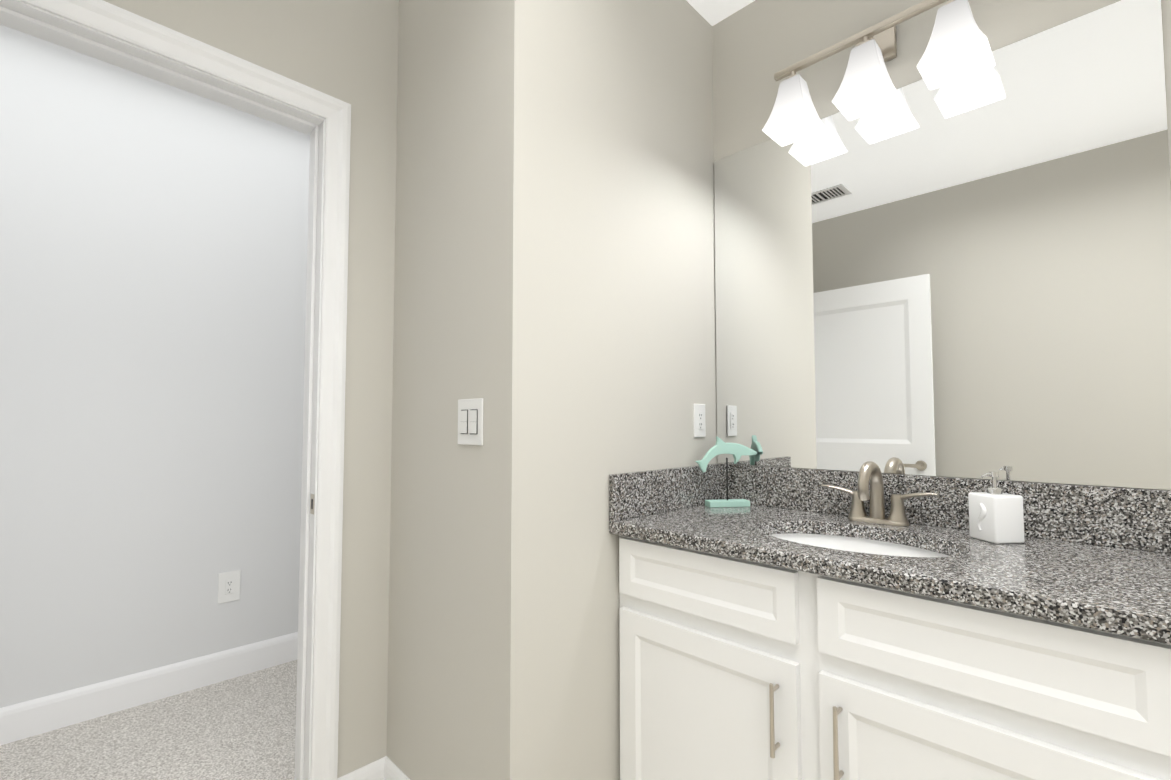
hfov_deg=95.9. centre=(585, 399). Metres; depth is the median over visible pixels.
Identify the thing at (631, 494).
backsplash
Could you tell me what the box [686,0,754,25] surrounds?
ceiling
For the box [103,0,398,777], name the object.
wall
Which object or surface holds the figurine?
on the countertop
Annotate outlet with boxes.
[218,570,240,603]
[693,404,705,436]
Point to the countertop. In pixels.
(1111, 584)
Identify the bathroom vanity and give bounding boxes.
[609,529,1170,779]
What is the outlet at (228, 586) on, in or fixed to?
attached to the wall at (153, 253)
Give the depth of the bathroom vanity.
1.07 m
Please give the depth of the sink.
1.44 m
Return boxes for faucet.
[821,461,940,528]
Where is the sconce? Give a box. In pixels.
[762,0,995,146]
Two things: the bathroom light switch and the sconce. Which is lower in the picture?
the bathroom light switch
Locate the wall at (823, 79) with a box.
[796,45,854,119]
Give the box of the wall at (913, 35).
[885,0,949,89]
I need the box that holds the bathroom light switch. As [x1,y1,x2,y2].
[458,398,483,445]
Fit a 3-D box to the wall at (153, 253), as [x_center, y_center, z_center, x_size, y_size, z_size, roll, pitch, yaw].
[-1.979,-0.057,2.318,0.120,2.740,6.200,-3,-4,45]
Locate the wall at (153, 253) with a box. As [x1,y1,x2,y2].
[0,24,309,707]
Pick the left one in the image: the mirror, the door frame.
the door frame
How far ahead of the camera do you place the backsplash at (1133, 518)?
1.32 m
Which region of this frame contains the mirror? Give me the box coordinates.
[714,0,1170,489]
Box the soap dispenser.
[968,471,1024,543]
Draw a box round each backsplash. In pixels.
[609,463,720,520]
[717,463,1170,552]
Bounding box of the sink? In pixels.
[753,521,976,564]
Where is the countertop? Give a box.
[609,505,1170,636]
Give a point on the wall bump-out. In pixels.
(554, 288)
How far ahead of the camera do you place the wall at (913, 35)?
1.56 m
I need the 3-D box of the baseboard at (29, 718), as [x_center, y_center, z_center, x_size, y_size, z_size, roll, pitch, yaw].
[-1.932,1.229,2.212,0.014,0.133,6.200,-3,-4,45]
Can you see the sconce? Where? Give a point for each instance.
(958, 47)
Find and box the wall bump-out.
[386,0,716,779]
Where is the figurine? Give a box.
[695,436,756,507]
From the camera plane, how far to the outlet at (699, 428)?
1.88 m
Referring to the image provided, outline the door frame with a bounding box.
[0,0,350,779]
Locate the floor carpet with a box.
[0,660,296,779]
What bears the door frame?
attached to the wall at (346, 51)
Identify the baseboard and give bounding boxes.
[0,632,297,745]
[377,756,409,779]
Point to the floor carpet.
(242, 727)
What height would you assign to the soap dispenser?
0.166 m
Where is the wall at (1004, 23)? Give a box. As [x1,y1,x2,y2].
[968,0,1120,50]

